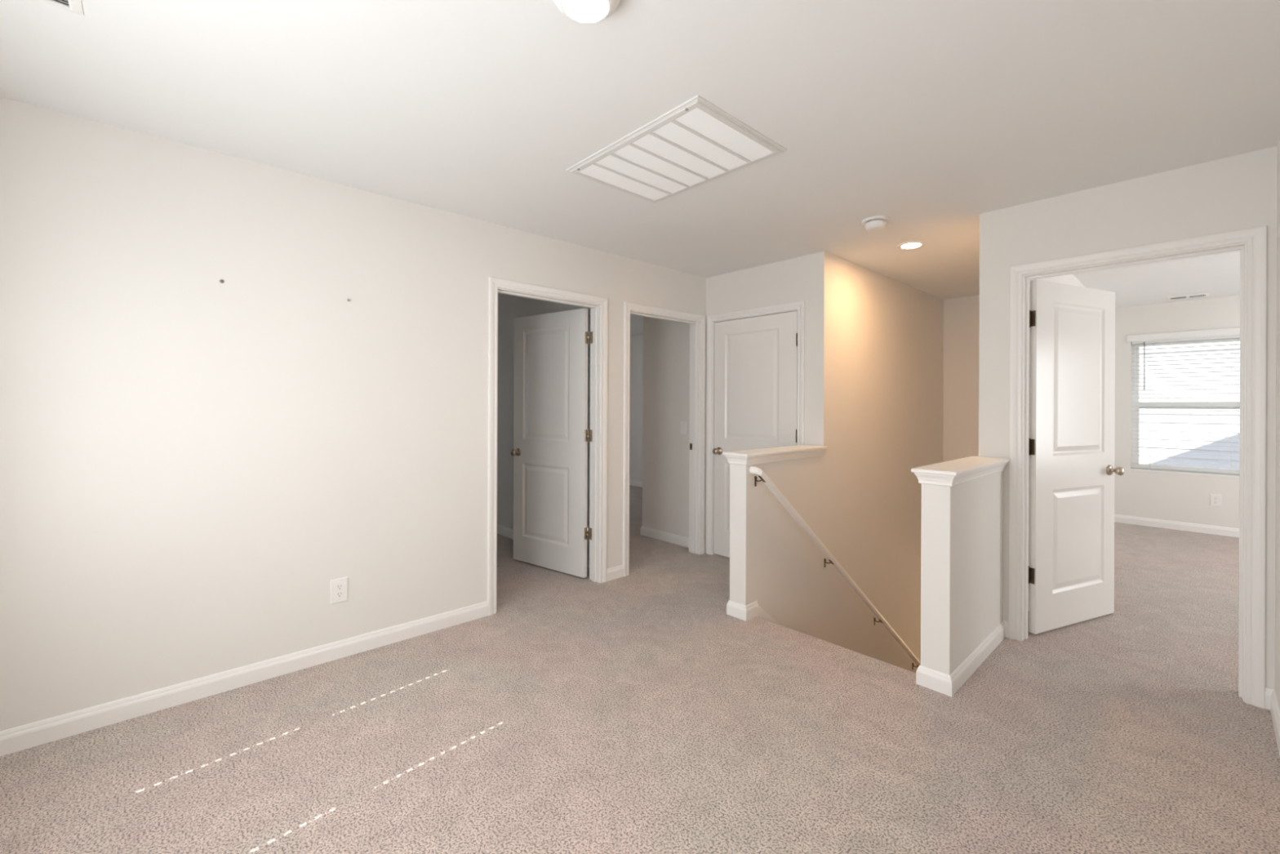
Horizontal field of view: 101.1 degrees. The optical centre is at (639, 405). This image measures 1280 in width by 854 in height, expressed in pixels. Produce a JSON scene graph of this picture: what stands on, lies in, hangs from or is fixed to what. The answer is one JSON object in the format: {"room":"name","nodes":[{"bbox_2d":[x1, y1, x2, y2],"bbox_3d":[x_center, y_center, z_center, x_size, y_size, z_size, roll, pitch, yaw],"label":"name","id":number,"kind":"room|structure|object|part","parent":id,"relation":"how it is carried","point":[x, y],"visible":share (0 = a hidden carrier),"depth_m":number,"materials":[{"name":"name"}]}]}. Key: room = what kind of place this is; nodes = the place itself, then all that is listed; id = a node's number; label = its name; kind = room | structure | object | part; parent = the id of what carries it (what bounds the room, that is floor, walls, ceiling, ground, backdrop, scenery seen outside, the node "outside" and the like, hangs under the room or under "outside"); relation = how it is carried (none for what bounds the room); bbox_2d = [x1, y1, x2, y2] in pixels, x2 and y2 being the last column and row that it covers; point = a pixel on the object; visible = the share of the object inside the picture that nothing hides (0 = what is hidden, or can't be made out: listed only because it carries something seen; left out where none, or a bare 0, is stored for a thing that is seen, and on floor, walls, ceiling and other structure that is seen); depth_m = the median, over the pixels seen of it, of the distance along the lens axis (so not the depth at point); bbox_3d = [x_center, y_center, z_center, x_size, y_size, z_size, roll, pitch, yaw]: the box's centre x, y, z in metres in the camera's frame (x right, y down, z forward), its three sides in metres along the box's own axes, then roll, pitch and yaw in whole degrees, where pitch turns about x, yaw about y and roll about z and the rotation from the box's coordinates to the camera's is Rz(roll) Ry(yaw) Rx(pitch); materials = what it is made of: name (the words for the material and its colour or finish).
{"room":"upstairs landing","nodes":[
{"label":"upstairs landing","id":0,"kind":"room"},
{"bbox_2d":[0,96,706,730],"bbox_3d":[-0.961,0.083,3.334,4.324,2.440,0.115,0,0,-43],"label":"wall","id":1,"kind":"structure","parent":0,"point":[190,460],"depth_m":2.39,"materials":[{"name":"paint"}]},
{"bbox_2d":[0,564,623,755],"bbox_3d":[-1.319,1.258,2.921,3.245,0.088,0.014,0,0,-43],"label":"baseboard","id":2,"kind":"structure","parent":1,"relation":"attached to","point":[28,735],"depth_m":2.38,"materials":[{"name":"white paint"}]},
{"bbox_2d":[330,576,347,604],"bbox_3d":[-1.548,0.954,2.711,0.079,0.124,0.009,0,0,-43],"label":"power outlet","id":3,"kind":"object","parent":1,"relation":"attached to","point":[339,587],"visible":1,"depth_m":2.71,"materials":[{"name":"white plastic"}]},
{"bbox_2d":[335,591,343,597],"bbox_3d":[-1.546,0.973,2.709,0.034,0.027,0.003,0,0,-43],"label":"receptacle","id":4,"kind":"object","parent":3,"relation":"attached to","point":[338,593],"depth_m":2.71,"materials":[{"name":"white plastic"}]},
{"bbox_2d":[335,583,343,590],"bbox_3d":[-1.546,0.934,2.709,0.034,0.027,0.003,0,0,-43],"label":"receptacle","id":5,"kind":"object","parent":3,"relation":"attached to","point":[338,586],"depth_m":2.71,"materials":[{"name":"white plastic"}]},
{"bbox_2d":[487,276,608,615],"bbox_3d":[-0.910,0.254,3.929,0.944,2.100,0.954,0,0,-43],"label":"door","id":6,"kind":"structure","parent":1,"relation":"in","point":[549,452],"depth_m":4.03,"materials":[{"name":"white paint"}]},
{"bbox_3d":[-1.036,0.389,4.355,0.066,0.066,0.074,0,0,37],"label":"knob","id":7,"kind":"part","parent":6,"relation":"part of","materials":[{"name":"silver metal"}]},
{"bbox_2d":[622,301,705,576],"bbox_3d":[0.181,0.258,4.389,0.945,2.100,0.149,0,0,-43],"label":"door frame","id":8,"kind":"structure","parent":1,"relation":"in","point":[696,322],"depth_m":4.63,"materials":[{"name":"white paint"}]},
{"bbox_3d":[0.136,0.258,4.438,0.945,2.100,0.017,0,0,-43],"label":"casing","id":9,"kind":"part","parent":8,"relation":"part of","materials":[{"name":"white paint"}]},
{"bbox_2d":[497,293,590,556],"bbox_3d":[-1.307,0.082,5.300,0.115,2.440,3.242,0,0,-43],"label":"wall partition","id":10,"kind":"structure","parent":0,"point":[510,308],"depth_m":5.21,"materials":[{"name":"paint"}]},
{"bbox_2d":[497,524,589,568],"bbox_3d":[-1.359,1.258,5.256,0.014,0.088,3.242,0,0,-43],"label":"baseboard","id":11,"kind":"structure","parent":10,"relation":"attached to","point":[505,531],"depth_m":5.20,"materials":[{"name":"white paint"}]},
{"bbox_2d":[629,334,643,481],"bbox_3d":[0.570,0.090,7.929,0.120,2.440,3.327,0,0,-43],"label":"wall","id":12,"kind":"structure","parent":0,"point":[636,341],"depth_m":8.52,"materials":[{"name":"paint"}]},
{"bbox_2d":[629,479,642,487],"bbox_3d":[0.477,1.265,7.926,0.014,0.088,3.212,0,0,-43],"label":"baseboard","id":13,"kind":"structure","parent":12,"relation":"attached to","point":[633,482],"depth_m":8.50,"materials":[{"name":"white paint"}]},
{"bbox_2d":[0,484,1279,853],"bbox_3d":[1.241,1.433,4.114,8.925,0.240,9.850,0,0,-43],"label":"floor","id":14,"kind":"structure","parent":0,"point":[631,713],"depth_m":2.02,"materials":[{"name":"carpet"}]},
{"bbox_2d":[0,0,1279,336],"bbox_3d":[1.195,-1.218,4.197,8.955,0.180,10.050,0,0,-43],"label":"ceiling","id":15,"kind":"structure","parent":0,"point":[929,117],"depth_m":1.94,"materials":[{"name":"paint"}]},
{"bbox_2d":[38,0,84,16],"bbox_3d":[-1.569,-1.135,1.347,0.177,0.009,0.355,0,0,-43],"label":"ceiling vent","id":16,"kind":"object","parent":15,"relation":"in","point":[73,6],"visible":1,"depth_m":1.49,"materials":[{"name":"white plastic"}]},
{"bbox_2d":[553,0,620,23],"bbox_3d":[-0.147,-1.105,1.426,0.200,0.056,0.200,0,0,-43],"label":"ceiling light","id":17,"kind":"object","parent":15,"relation":"attached to","point":[584,11],"visible":1,"depth_m":1.44,"materials":[{"name":"white glass"}]},
{"bbox_2d":[565,95,786,203],"bbox_3d":[0.146,-1.123,2.431,0.597,0.018,0.840,0,0,-43],"label":"ceiling vent","id":18,"kind":"object","parent":15,"relation":"in","point":[695,143],"visible":1,"depth_m":2.35,"materials":[{"name":"white metal"}]},
{"bbox_2d":[861,215,889,231],"bbox_3d":[1.433,-1.096,3.206,0.156,0.061,0.156,0,0,-43],"label":"smoke detector","id":19,"kind":"object","parent":15,"relation":"attached to","point":[873,224],"visible":1,"depth_m":3.17,"materials":[{"name":"white plastic"}]},
{"bbox_2d":[897,240,925,249],"bbox_3d":[1.902,-1.119,3.693,0.180,0.010,0.180,0,0,-43],"label":"recessed light","id":20,"kind":"object","parent":15,"relation":"in","point":[913,244],"visible":1,"depth_m":3.67,"materials":[{"name":"white plastic"}]},
{"bbox_2d":[1166,293,1209,300],"bbox_3d":[5.580,-1.105,5.363,0.190,0.009,0.300,0,0,-43],"label":"ceiling vent","id":21,"kind":"object","parent":15,"relation":"in","point":[1202,295],"visible":1,"depth_m":5.34,"materials":[{"name":"white plastic"}]},
{"bbox_2d":[642,316,689,537],"bbox_3d":[1.050,0.092,5.767,2.110,2.440,0.730,0,0,-43],"label":"wall","id":22,"kind":"structure","parent":0,"point":[666,344],"depth_m":5.08,"materials":[{"name":"paint"}]},
{"bbox_2d":[640,525,688,547],"bbox_3d":[1.035,1.268,5.767,2.124,0.088,0.744,0,0,-43],"label":"baseboard","id":23,"kind":"structure","parent":22,"relation":"attached to","point":[678,540],"depth_m":5.07,"materials":[{"name":"white paint"}]},
{"bbox_2d":[729,251,943,672],"bbox_3d":[1.930,1.445,4.484,3.616,5.140,0.122,0,0,-43],"label":"wall","id":24,"kind":"structure","parent":0,"point":[876,386],"depth_m":4.19,"materials":[{"name":"paint"}]},
{"bbox_2d":[726,600,758,621],"bbox_3d":[0.905,1.267,3.536,0.850,0.088,0.149,0,0,-43],"label":"baseboard","id":25,"kind":"structure","parent":24,"relation":"attached to","point":[744,612],"depth_m":3.24,"materials":[{"name":"white paint"}]},
{"bbox_2d":[757,605,779,624],"bbox_3d":[1.943,2.736,4.409,3.351,2.944,0.013,0,0,-43],"label":"trim","id":26,"kind":"structure","parent":24,"relation":"attached to","point":[762,614],"depth_m":3.33,"materials":[{"name":"white paint"}]},
{"bbox_2d":[722,444,827,465],"bbox_3d":[0.943,0.331,3.567,0.980,0.070,0.188,0,0,-43],"label":"wall cap","id":27,"kind":"object","parent":24,"relation":"on","point":[746,457],"visible":1,"depth_m":3.42,"materials":[{"name":"white paint"}]},
{"bbox_2d":[749,466,920,669],"bbox_3d":[1.766,1.528,4.196,2.929,2.294,0.078,0,0,-43],"label":"handrail","id":28,"kind":"object","parent":24,"relation":"attached to","point":[764,477],"visible":0.95,"depth_m":3.76,"materials":[{"name":"white paint"}]},
{"bbox_2d":[704,146,1277,689],"bbox_3d":[2.575,0.098,2.581,0.152,2.440,5.796,0,0,-43],"label":"wall","id":29,"kind":"structure","parent":0,"point":[1237,192],"depth_m":2.75,"materials":[{"name":"paint"}]},
{"bbox_2d":[706,300,804,557],"bbox_3d":[0.936,0.261,4.329,0.186,2.100,0.942,0,0,-43],"label":"door","id":30,"kind":"structure","parent":29,"relation":"in","point":[756,357],"depth_m":4.35,"materials":[{"name":"white paint"}]},
{"bbox_3d":[0.663,0.396,4.542,0.073,0.066,0.066,0,0,-43],"label":"knob","id":31,"kind":"part","parent":30,"relation":"part of","materials":[{"name":"silver metal"}]},
{"bbox_2d":[1008,225,1266,708],"bbox_3d":[2.739,0.269,2.942,0.917,2.100,0.936,0,0,-43],"label":"door","id":32,"kind":"structure","parent":29,"relation":"in","point":[1068,402],"depth_m":3.01,"materials":[{"name":"white paint"}]},
{"bbox_3d":[2.952,0.406,3.261,0.066,0.066,0.073,0,0,-24],"label":"knob","id":33,"kind":"part","parent":32,"relation":"part of","materials":[{"name":"silver metal"}]},
{"bbox_2d":[920,274,1085,675],"bbox_3d":[2.963,1.450,4.675,5.393,5.140,1.243,0,0,-43],"label":"wall","id":34,"kind":"structure","parent":0,"point":[962,525],"depth_m":2.67,"materials":[{"name":"paint"}]},
{"bbox_2d":[911,456,1009,486],"bbox_3d":[1.689,0.334,2.732,0.943,0.070,0.191,0,0,-43],"label":"wall cap","id":35,"kind":"object","parent":34,"relation":"attached to","point":[953,473],"visible":1,"depth_m":2.53,"materials":[{"name":"white paint"}]},
{"bbox_2d":[915,620,1008,696],"bbox_3d":[1.697,1.270,2.733,0.924,0.088,0.166,0,0,-43],"label":"baseboard","id":36,"kind":"structure","parent":34,"relation":"attached to","point":[948,685],"depth_m":2.48,"materials":[{"name":"white paint"}]},
{"bbox_2d":[1114,295,1239,528],"bbox_3d":[6.587,0.115,4.843,0.150,2.440,3.672,0,0,-43],"label":"wall","id":37,"kind":"structure","parent":0,"point":[1178,497],"depth_m":5.70,"materials":[{"name":"paint"}]},
{"bbox_2d":[1114,514,1239,537],"bbox_3d":[4.918,1.284,3.322,4.360,0.088,3.397,0,0,-43],"label":"baseboard","id":38,"kind":"structure","parent":37,"relation":"attached to","point":[1195,527],"depth_m":5.62,"materials":[{"name":"white paint"}]},
{"bbox_2d":[1130,337,1239,475],"bbox_3d":[5.893,0.001,5.646,0.070,1.462,0.910,0,0,-43],"label":"window","id":39,"kind":"structure","parent":37,"relation":"in","point":[1135,450],"depth_m":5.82,"materials":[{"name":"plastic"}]},
{"bbox_2d":[1127,327,1239,477],"bbox_3d":[5.829,-0.027,5.587,0.091,1.516,0.970,0,0,-43],"label":"window blind","id":40,"kind":"object","parent":39,"relation":"attached to","point":[1234,332],"visible":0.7,"depth_m":5.61,"materials":[{"name":"grey plastic"}]},
{"bbox_3d":[5.640,0.010,5.816,0.054,1.402,0.002,0,0,-43],"label":"ladder cord","id":41,"kind":"part","parent":40,"relation":"part of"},
{"bbox_3d":[5.832,0.721,5.592,0.070,0.019,0.918,0,0,-43],"label":"rail","id":42,"kind":"part","parent":40,"relation":"part of","materials":[{"name":"white plastic"}]},
{"bbox_3d":[6.043,0.012,5.380,0.054,1.402,0.002,0,0,-43],"label":"ladder cord","id":43,"kind":"part","parent":40,"relation":"part of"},
{"bbox_3d":[5.881,0.337,5.636,0.030,0.729,0.850,0,0,-43],"label":"sash","id":44,"kind":"part","parent":39,"relation":"part of","materials":[{"name":"glass"}]},
{"bbox_3d":[5.906,-0.330,5.656,0.026,0.741,0.850,0,0,-43],"label":"sash","id":45,"kind":"part","parent":39,"relation":"part of","materials":[{"name":"glass"}]},
{"bbox_2d":[1209,493,1221,506],"bbox_3d":[5.936,0.979,5.427,0.009,0.124,0.079,0,0,-43],"label":"power outlet","id":46,"kind":"object","parent":37,"relation":"attached to","point":[1215,499],"visible":1,"depth_m":5.43,"materials":[{"name":"white plastic"}]},
{"bbox_2d":[1275,136,1279,710],"bbox_3d":[1.260,0.093,0.818,4.172,2.440,0.120,0,0,-43],"label":"wall","id":47,"kind":"structure","parent":0,"point":[1277,346],"depth_m":2.21,"materials":[{"name":"paint"}]},
{"bbox_2d":[1265,687,1279,755],"bbox_3d":[1.205,1.268,0.872,4.172,0.088,0.028,0,0,-43],"label":"baseboard","id":48,"kind":"structure","parent":47,"relation":"attached to","point":[1271,701],"depth_m":2.18,"materials":[{"name":"white paint"}]}
]}

